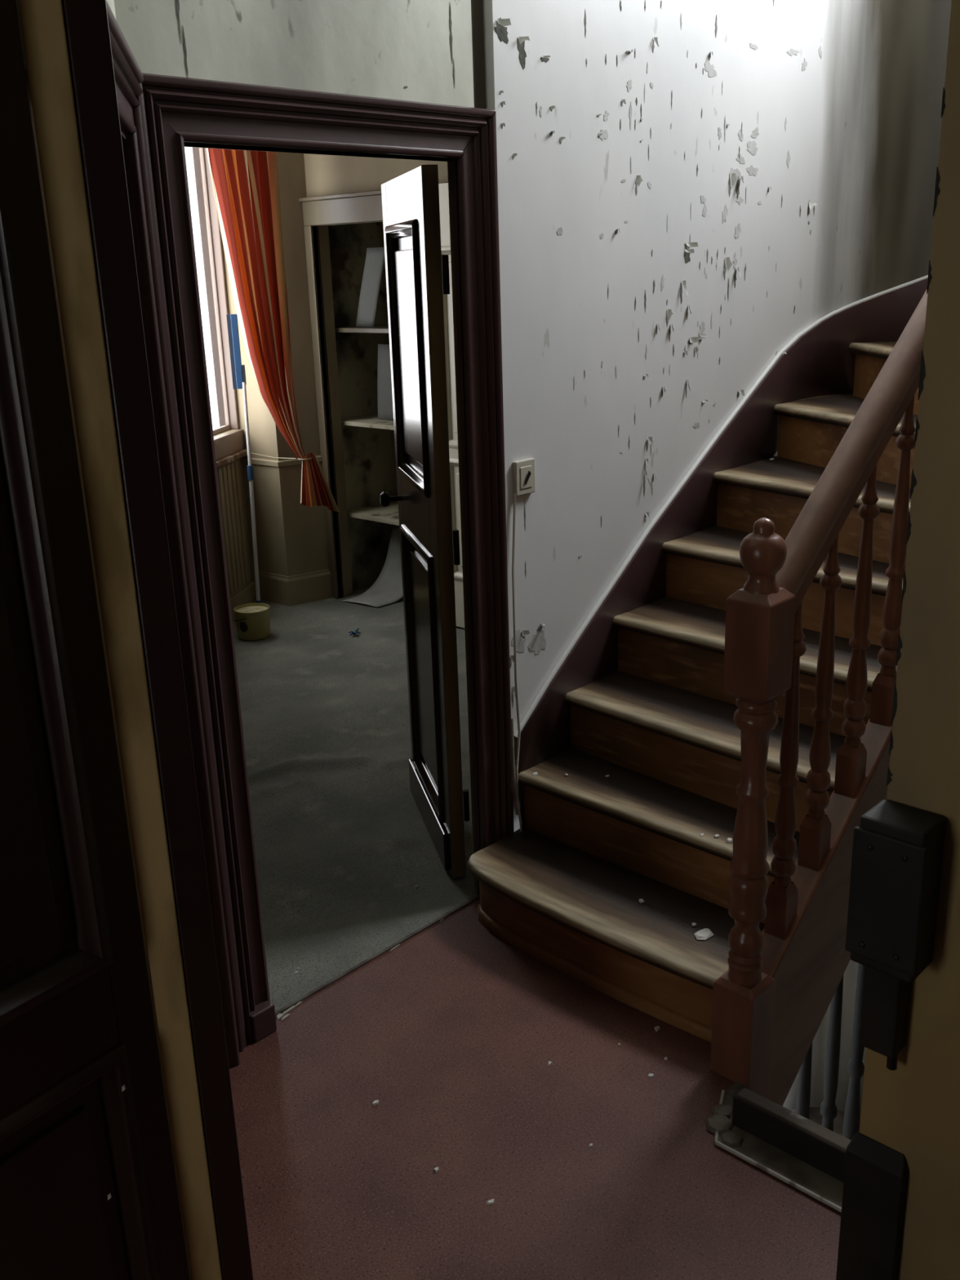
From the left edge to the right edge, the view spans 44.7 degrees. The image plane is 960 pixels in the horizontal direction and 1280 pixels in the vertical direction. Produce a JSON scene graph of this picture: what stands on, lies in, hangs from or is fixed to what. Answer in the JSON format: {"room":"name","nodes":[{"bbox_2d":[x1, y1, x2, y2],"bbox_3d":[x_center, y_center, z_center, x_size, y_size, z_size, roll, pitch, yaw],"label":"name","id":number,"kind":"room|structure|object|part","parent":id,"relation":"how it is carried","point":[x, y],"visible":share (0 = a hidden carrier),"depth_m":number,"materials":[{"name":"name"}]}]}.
{"room":"abandoned building interior","nodes":[
{"label":"abandoned building interior","id":0,"kind":"room"},
{"bbox_2d":[14,0,128,134],"bbox_3d":[-0.571,-0.265,1.875,0.080,2.700,0.820,-5,18,-10],"label":"wall","id":1,"kind":"structure","parent":0,"point":[111,2],"depth_m":1.32,"materials":[{"name":"beige paint"}]},
{"bbox_2d":[17,0,253,1279],"bbox_3d":[-0.449,-0.144,1.482,0.089,2.700,0.160,-8,19,-18],"label":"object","id":2,"kind":"structure","parent":1,"relation":"in","point":[67,44],"depth_m":1.43,"materials":[{"name":"paint"}]},
{"bbox_2d":[0,0,189,1279],"bbox_3d":[-0.709,0.008,1.118,0.056,2.620,0.780,11,22,35],"label":"panelled door","id":3,"kind":"structure","parent":2,"relation":"attached to","point":[88,1188],"depth_m":1.44,"materials":[{"name":"brown paint"}]},
{"bbox_3d":[-0.720,-0.292,1.037,0.014,1.660,0.642,11,22,35],"label":"panel","id":4,"kind":"part","parent":3,"relation":"part of","materials":[{"name":"brown paint"}]},
{"bbox_3d":[-0.705,-0.289,1.026,0.024,1.672,0.654,11,22,35],"label":"panel moulding","id":5,"kind":"part","parent":3,"relation":"part of","materials":[{"name":"brown paint"}]},
{"bbox_3d":[-0.691,0.563,1.310,0.040,0.135,0.642,11,22,35],"label":"rail","id":6,"kind":"part","parent":3,"relation":"part of","materials":[{"name":"brown paint"}]},
{"bbox_3d":[-0.681,0.882,1.412,0.014,0.535,0.642,11,22,35],"label":"panel","id":7,"kind":"part","parent":3,"relation":"part of","materials":[{"name":"brown paint"}]},
{"bbox_3d":[-0.666,0.885,1.401,0.024,0.547,0.654,11,22,35],"label":"panel moulding","id":8,"kind":"part","parent":3,"relation":"part of","materials":[{"name":"brown paint"}]},
{"bbox_2d":[106,0,247,1068],"bbox_3d":[-0.535,0.082,1.954,0.116,1.989,0.840,-5,18,-10],"label":"door frame","id":9,"kind":"structure","parent":1,"relation":"in","point":[128,74],"depth_m":2.20,"materials":[{"name":"paint"}]},
{"bbox_3d":[-0.526,-0.819,1.674,0.036,0.104,0.839,-5,18,-10],"label":"head casing","id":10,"kind":"part","parent":9,"relation":"part of","materials":[{"name":"paint"}]},
{"bbox_2d":[24,68,191,1279],"bbox_3d":[-1.230,0.098,0.806,0.100,2.700,2.190,14,24,41],"label":"wall","id":11,"kind":"structure","parent":0,"point":[25,70],"depth_m":1.56,"materials":[{"name":"paint"}]},
{"bbox_2d":[222,151,332,606],"bbox_3d":[-1.028,-1.463,5.836,0.361,2.600,0.304,14,24,41],"label":"wall","id":12,"kind":"structure","parent":0,"point":[293,565],"depth_m":5.91,"materials":[{"name":"paint"}]},
{"bbox_2d":[213,226,256,617],"bbox_3d":[-1.750,-0.646,3.355,0.120,2.600,5.450,1,18,10],"label":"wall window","id":13,"kind":"structure","parent":12,"relation":"in","point":[242,588],"depth_m":5.92,"materials":[{"name":"beige paint"}]},
{"bbox_2d":[191,146,247,467],"bbox_3d":[-1.408,-1.514,5.064,0.150,1.648,1.500,1,18,10],"label":"window","id":14,"kind":"structure","parent":13,"relation":"attached to","point":[229,447],"depth_m":5.76,"materials":[{"name":"paint"}]},
{"bbox_3d":[-1.307,-1.760,5.742,0.022,1.440,0.010,1,18,10],"label":"frame","id":15,"kind":"part","parent":14,"relation":"part of","materials":[{"name":"paint"}]},
{"bbox_3d":[-1.355,-0.963,5.581,0.022,0.025,0.794,1,18,10],"label":"frame","id":16,"kind":"part","parent":14,"relation":"part of","materials":[{"name":"paint"}]},
{"bbox_3d":[-1.333,-0.742,5.302,0.050,0.028,1.500,1,18,10],"label":"sill","id":17,"kind":"part","parent":14,"relation":"part of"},
{"bbox_2d":[206,147,339,512],"bbox_3d":[-1.029,-1.467,5.400,0.527,1.891,0.721,1,18,10],"label":"curtain","id":18,"kind":"object","parent":14,"relation":"hanging from","point":[246,184],"visible":0.89,"depth_m":5.35,"materials":[{"name":"fabric"}]},
{"bbox_3d":[-1.056,-0.922,5.839,0.375,0.024,0.011,10,21,34],"label":"tie cord","id":19,"kind":"part","parent":18,"relation":"part of","materials":[{"name":"beige fabric"}]},
{"bbox_3d":[-1.325,-0.042,5.528,0.020,0.100,1.500,1,18,10],"label":"baseboard","id":20,"kind":"part","parent":13,"relation":"part of","materials":[{"name":"beige paint"}]},
{"bbox_3d":[-1.018,-0.908,5.926,0.459,0.028,0.184,-1,18,4],"label":"dado rail","id":21,"kind":"part","parent":12,"relation":"part of","materials":[{"name":"beige paint"}]},
{"bbox_3d":[-1.006,-0.551,6.045,0.447,0.735,0.174,-1,18,4],"label":"dado panel","id":22,"kind":"part","parent":12,"relation":"part of","materials":[{"name":"beige paint"}]},
{"bbox_3d":[-0.997,-0.278,6.126,0.462,0.165,0.186,-1,18,4],"label":"baseboard","id":23,"kind":"part","parent":12,"relation":"part of","materials":[{"name":"beige paint"}]},
{"bbox_2d":[114,0,485,853],"bbox_3d":[-0.346,-1.301,2.301,0.071,4.400,1.040,14,24,41],"label":"wall","id":24,"kind":"structure","parent":0,"point":[419,51],"depth_m":2.33,"materials":[{"name":"beige paint"}]},
{"bbox_2d":[128,72,514,1048],"bbox_3d":[-0.282,-0.153,2.663,0.108,1.989,0.931,14,24,41],"label":"door frame","id":25,"kind":"structure","parent":24,"relation":"in","point":[180,111],"depth_m":2.51,"materials":[{"name":"paint"}]},
{"bbox_3d":[-0.542,-0.047,2.357,0.036,1.989,0.104,14,24,41],"label":"jamb casing","id":26,"kind":"part","parent":25,"relation":"part of","materials":[{"name":"paint"}]},
{"bbox_3d":[-0.291,-1.044,2.356,0.036,0.104,0.930,14,24,41],"label":"head casing","id":27,"kind":"part","parent":25,"relation":"part of","materials":[{"name":"paint"}]},
{"bbox_2d":[379,164,470,877],"bbox_3d":[-0.180,-0.304,3.278,0.102,1.866,0.622,-6,18,-14],"label":"panelled door","id":28,"kind":"structure","parent":25,"relation":"attached to","point":[415,276],"depth_m":3.16,"materials":[{"name":"brown paint"}]},
{"bbox_3d":[-0.270,-0.423,3.506,0.060,0.048,0.048,-5,18,-11],"label":"door knob","id":29,"kind":"part","parent":28,"relation":"part of","materials":[{"name":"grey metal"}]},
{"bbox_3d":[-0.189,-1.142,3.035,0.040,0.121,0.425,-6,18,-12],"label":"rail","id":30,"kind":"part","parent":28,"relation":"part of","materials":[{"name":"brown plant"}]},
{"bbox_3d":[-0.194,-0.762,3.152,0.024,0.687,0.437,-6,18,-12],"label":"panel moulding","id":31,"kind":"part","parent":28,"relation":"part of","materials":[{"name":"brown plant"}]},
{"bbox_3d":[-0.175,-0.764,3.156,0.014,0.675,0.425,-6,18,-12],"label":"panel","id":32,"kind":"part","parent":28,"relation":"part of","materials":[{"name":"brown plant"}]},
{"bbox_3d":[-0.163,-0.361,3.285,0.040,0.170,0.425,-6,18,-12],"label":"rail","id":33,"kind":"part","parent":28,"relation":"part of","materials":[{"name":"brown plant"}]},
{"bbox_3d":[-0.166,0.088,3.424,0.024,0.782,0.437,-6,18,-12],"label":"panel moulding","id":34,"kind":"part","parent":28,"relation":"part of","materials":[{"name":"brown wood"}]},
{"bbox_3d":[-0.147,0.086,3.428,0.014,0.770,0.425,-6,18,-12],"label":"panel","id":35,"kind":"part","parent":28,"relation":"part of","materials":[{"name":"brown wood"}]},
{"bbox_3d":[0.021,-0.247,2.929,0.036,1.988,0.104,14,24,41],"label":"jamb casing","id":36,"kind":"part","parent":25,"relation":"part of","materials":[{"name":"paint"}]},
{"bbox_2d":[328,222,397,591],"bbox_3d":[-0.361,-1.476,5.809,0.900,2.600,0.450,14,24,41],"label":"wall","id":37,"kind":"structure","parent":0,"point":[369,453],"depth_m":6.12,"materials":[{"name":"paint"}]},
{"bbox_2d":[334,323,399,525],"bbox_3d":[-0.342,-1.077,5.906,0.750,0.987,0.385,14,24,41],"label":"closet shelving","id":38,"kind":"object","parent":37,"relation":"attached to","point":[375,513],"visible":0.34,"depth_m":5.97,"materials":[{"name":"wood"}]},
{"bbox_3d":[-0.357,-1.536,5.759,0.750,0.022,0.385,14,24,41],"label":"shelf","id":39,"kind":"part","parent":38,"relation":"part of","materials":[{"name":"beige wood"}]},
{"bbox_3d":[-0.343,-1.098,5.899,0.750,0.022,0.385,14,24,41],"label":"shelf","id":40,"kind":"part","parent":38,"relation":"part of","materials":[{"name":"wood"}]},
{"bbox_2d":[355,247,385,326],"bbox_3d":[-0.536,-1.728,5.726,0.041,0.369,0.228,-17,23,-40],"label":"board","id":41,"kind":"object","parent":38,"relation":"on","point":[375,257],"visible":0.98,"depth_m":5.71,"materials":[{"name":"grey wood"}]},
{"bbox_3d":[-0.328,-0.644,6.044,0.750,0.022,0.385,14,24,41],"label":"shelf","id":42,"kind":"part","parent":38,"relation":"part of","materials":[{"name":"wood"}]},
{"bbox_2d":[377,343,393,420],"bbox_3d":[-0.408,-1.281,5.823,0.314,0.371,0.024,15,24,43],"label":"board","id":43,"kind":"object","parent":38,"relation":"on","point":[384,395],"visible":0.36,"depth_m":5.89,"materials":[{"name":"grey wood"}]},
{"bbox_2d":[303,153,448,597],"bbox_3d":[0.032,-1.268,5.118,3.060,2.600,0.070,14,24,41],"label":"wall","id":44,"kind":"structure","parent":0,"point":[325,175],"depth_m":5.63,"materials":[{"name":"paint"}]},
{"bbox_2d":[298,190,382,599],"bbox_3d":[-0.531,-1.103,5.657,0.790,1.992,0.055,14,24,41],"label":"door frame","id":45,"kind":"structure","parent":44,"relation":"in","point":[366,206],"depth_m":5.72,"materials":[{"name":"wood"}]},
{"bbox_3d":[-0.788,-1.108,5.911,0.062,1.864,0.033,14,24,41],"label":"jamb casing","id":46,"kind":"part","parent":45,"relation":"part of","materials":[{"name":"wood"}]},
{"bbox_3d":[-0.566,-2.042,5.353,0.790,0.017,0.046,14,24,41],"label":"head mould","id":47,"kind":"part","parent":45,"relation":"part of","materials":[{"name":"beige wood"}]},
{"bbox_3d":[-0.560,-1.982,5.378,0.772,0.111,0.033,14,24,41],"label":"head casing","id":48,"kind":"part","parent":45,"relation":"part of","materials":[{"name":"beige wood"}]},
{"bbox_2d":[438,182,464,627],"bbox_3d":[0.063,-0.959,5.117,0.780,1.980,0.040,14,24,41],"label":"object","id":49,"kind":"structure","parent":44,"relation":"in","point":[443,187],"depth_m":5.26,"materials":[{"name":"beige paint"}]},
{"bbox_3d":[0.039,-1.779,4.859,0.600,0.260,0.030,14,24,41],"label":"rail","id":50,"kind":"part","parent":49,"relation":"part of","materials":[{"name":"beige paint"}]},
{"bbox_3d":[0.048,-1.243,5.021,0.612,0.872,0.024,14,24,41],"label":"panel moulding","id":51,"kind":"part","parent":49,"relation":"part of","materials":[{"name":"beige paint"}]},
{"bbox_3d":[0.057,-1.246,5.030,0.600,0.860,0.004,14,24,41],"label":"panel","id":52,"kind":"part","parent":49,"relation":"part of","materials":[{"name":"beige paint"}]},
{"bbox_3d":[0.071,-0.808,5.170,0.600,0.060,0.030,14,24,41],"label":"rail","id":53,"kind":"part","parent":49,"relation":"part of","materials":[{"name":"beige paint"}]},
{"bbox_3d":[0.072,-0.510,5.255,0.612,0.572,0.024,14,24,41],"label":"panel moulding","id":54,"kind":"part","parent":49,"relation":"part of","materials":[{"name":"beige paint"}]},
{"bbox_3d":[0.082,-0.513,5.264,0.600,0.560,0.004,14,24,41],"label":"panel","id":55,"kind":"part","parent":49,"relation":"part of","materials":[{"name":"beige paint"}]},
{"bbox_3d":[0.094,-0.132,5.386,0.600,0.240,0.030,14,24,41],"label":"rail","id":56,"kind":"part","parent":49,"relation":"part of","materials":[{"name":"beige paint"}]},
{"bbox_2d":[229,897,840,1279],"bbox_3d":[0.075,1.439,1.012,3.285,0.060,3.600,14,24,41],"label":"floor","id":57,"kind":"structure","parent":0,"point":[455,1030],"depth_m":2.31,"materials":[{"name":"red carpet"}]},
{"bbox_2d":[371,1099,378,1106],"bbox_3d":[-0.217,0.962,2.429,0.018,0.004,0.011,-11,20,-28],"label":"chip","id":58,"kind":"object","parent":57,"relation":"on","point":[375,1102],"visible":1,"depth_m":2.42,"materials":[{"name":"grey"}]},
{"bbox_2d":[433,1167,439,1173],"bbox_3d":[-0.084,1.016,2.243,0.008,0.004,0.014,10,21,34],"label":"chip","id":59,"kind":"object","parent":57,"relation":"on","point":[435,1170],"visible":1,"depth_m":2.24,"materials":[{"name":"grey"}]},
{"bbox_2d":[485,1198,493,1204],"bbox_3d":[0.020,1.039,2.162,0.019,0.004,0.009,-11,20,-26],"label":"chip","id":60,"kind":"object","parent":57,"relation":"on","point":[491,1201],"visible":1,"depth_m":2.16,"materials":[{"name":"grey"}]},
{"bbox_2d":[647,1073,654,1077],"bbox_3d":[0.364,0.925,2.483,0.015,0.004,0.012,1,18,8],"label":"chip","id":61,"kind":"object","parent":57,"relation":"on","point":[650,1075],"visible":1,"depth_m":2.48,"materials":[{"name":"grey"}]},
{"bbox_2d":[654,1026,660,1031],"bbox_3d":[0.399,0.875,2.634,0.011,0.005,0.019,14,24,41],"label":"chip","id":62,"kind":"object","parent":57,"relation":"on","point":[656,1028],"visible":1,"depth_m":2.63,"materials":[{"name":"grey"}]},
{"bbox_2d":[467,275,928,1106],"bbox_3d":[1.072,-0.212,3.082,1.355,2.461,2.149,14,24,41],"label":"staircase","id":63,"kind":"structure","parent":57,"relation":"on","point":[734,677],"depth_m":2.88,"materials":[{"name":"brown wood"}]},
{"bbox_2d":[693,928,713,939],"bbox_3d":[0.514,0.675,2.686,0.037,0.006,0.055,14,24,41],"label":"chip","id":64,"kind":"object","parent":63,"relation":"on","point":[704,934],"visible":1,"depth_m":2.68,"materials":[{"name":"grey"}]},
{"bbox_2d":[725,837,733,843],"bbox_3d":[0.589,0.471,2.755,0.013,0.006,0.018,14,24,41],"label":"chip","id":65,"kind":"object","parent":63,"relation":"on","point":[729,840],"visible":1,"depth_m":2.75,"materials":[{"name":"grey"}]},
{"bbox_2d":[795,963,866,1140],"bbox_3d":[0.919,0.891,2.998,0.060,1.842,1.440,14,24,41],"label":"balustrade","id":66,"kind":"object","parent":63,"relation":"attached to","point":[855,1069],"visible":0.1,"depth_m":3.09,"materials":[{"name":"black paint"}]},
{"bbox_3d":[0.938,-0.660,2.477,0.066,0.970,1.213,14,24,41],"label":"handrail","id":67,"kind":"part","parent":63,"relation":"part of","materials":[{"name":"brown wood"}]},
{"bbox_3d":[0.941,-0.607,2.496,0.044,0.970,1.175,14,24,41],"label":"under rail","id":68,"kind":"part","parent":63,"relation":"part of","materials":[{"name":"brown wood"}]},
{"bbox_2d":[483,0,951,1113],"bbox_3d":[0.722,-0.791,3.551,1.937,6.200,0.375,-14,22,-34],"label":"wall","id":69,"kind":"structure","parent":0,"point":[686,188],"depth_m":3.27,"materials":[{"name":"white paint"}]},
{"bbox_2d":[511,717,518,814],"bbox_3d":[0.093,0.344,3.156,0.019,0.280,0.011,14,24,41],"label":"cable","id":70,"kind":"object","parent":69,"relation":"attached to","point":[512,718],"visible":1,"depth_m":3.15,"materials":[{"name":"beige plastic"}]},
{"bbox_2d":[512,457,535,496],"bbox_3d":[0.116,-0.414,2.975,0.024,0.088,0.075,14,24,41],"label":"light switch","id":71,"kind":"object","parent":69,"relation":"attached to","point":[523,470],"visible":1,"depth_m":2.97,"materials":[{"name":"beige plastic"}]},
{"bbox_2d":[511,493,522,831],"bbox_3d":[0.096,0.076,3.077,0.015,0.923,0.062,0,18,6],"label":"cable","id":72,"kind":"object","parent":71,"relation":"hanging from","point":[514,494],"visible":1,"depth_m":3.08,"materials":[{"name":"beige plastic"}]},
{"bbox_2d":[791,1106,860,1136],"bbox_3d":[1.460,2.464,3.642,2.330,0.100,2.380,14,24,41],"label":"floor","id":73,"kind":"structure","parent":0,"point":[815,1116],"depth_m":4.90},
{"bbox_2d":[835,0,959,1279],"bbox_3d":[1.305,-0.030,0.945,1.942,2.700,0.142,14,24,41],"label":"wall","id":74,"kind":"structure","parent":0,"point":[900,1213],"depth_m":1.64,"materials":[{"name":"paint"}]},
{"bbox_2d":[705,1081,850,1213],"bbox_3d":[0.707,1.096,2.279,0.550,0.382,0.282,14,24,41],"label":"trim","id":75,"kind":"structure","parent":74,"relation":"attached to","point":[801,1153],"depth_m":2.24,"materials":[{"name":"black paint"}]},
{"bbox_3d":[0.626,0.945,1.871,0.094,0.324,0.022,14,24,41],"label":"baseboard","id":76,"kind":"part","parent":74,"relation":"part of","materials":[{"name":"black paint"}]},
{"bbox_2d":[844,800,946,1070],"bbox_3d":[0.592,0.443,1.683,0.104,0.415,0.084,14,24,41],"label":"switch box","id":77,"kind":"object","parent":74,"relation":"attached to","point":[898,849],"visible":1,"depth_m":1.63,"materials":[{"name":"black paint"}]},
{"bbox_3d":[0.603,0.534,1.733,0.054,0.160,0.045,14,24,41],"label":"casing","id":78,"kind":"part","parent":77,"relation":"part of","materials":[{"name":"black paint"}]},
{"bbox_3d":[0.593,0.355,1.659,0.094,0.233,0.075,14,24,41],"label":"casing","id":79,"kind":"part","parent":77,"relation":"part of","materials":[{"name":"black paint"}]},
{"bbox_3d":[-1.538,0.552,3.992,3.315,0.078,5.550,14,24,41],"label":"floor","id":80,"kind":"structure","parent":0,"visible":0},
{"bbox_2d":[231,586,477,1012],"bbox_3d":[-0.700,0.270,4.608,3.008,0.022,3.280,14,24,41],"label":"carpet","id":81,"kind":"object","parent":80,"relation":"on","point":[344,843],"visible":0.35,"depth_m":3.87,"materials":[{"name":"grey carpet"}]},
{"bbox_2d":[226,314,261,603],"bbox_3d":[-1.133,-0.826,5.685,0.064,1.464,0.117,-5,18,-9],"label":"squeegee","id":82,"kind":"object","parent":81,"relation":"on","point":[238,374],"visible":0.88,"depth_m":5.59,"materials":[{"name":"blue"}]},
{"bbox_3d":[-1.181,-1.369,5.551,0.018,0.345,0.020,-5,18,-9],"label":"rubber blade","id":83,"kind":"part","parent":82,"relation":"part of","materials":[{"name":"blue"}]},
{"bbox_2d":[241,364,246,384],"bbox_3d":[-1.129,-1.269,5.590,0.014,0.093,0.022,-5,18,-9],"label":"socket","id":84,"kind":"object","parent":82,"relation":"attached to","point":[243,374],"depth_m":5.58,"materials":[{"name":"plastic"}]},
{"bbox_2d":[233,603,270,640],"bbox_3d":[-1.082,-0.086,5.560,0.173,0.138,0.173,14,24,41],"label":"paint bucket","id":85,"kind":"object","parent":81,"relation":"on","point":[252,620],"visible":1,"depth_m":5.51,"materials":[{"name":"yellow plastic"}]},
{"bbox_2d":[348,628,360,635],"bbox_3d":[-0.595,-0.035,5.538,0.055,0.020,0.070,-5,18,-9],"label":"scrap","id":86,"kind":"object","parent":81,"relation":"on","point":[356,632],"visible":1,"depth_m":5.53,"materials":[{"name":"blue"}]},
{"bbox_2d":[342,525,403,607],"bbox_3d":[-0.493,-0.391,6.109,0.265,0.344,0.406,14,24,41],"label":"board","id":87,"kind":"object","parent":81,"relation":"on","point":[387,589],"visible":0.61,"depth_m":6.19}
]}

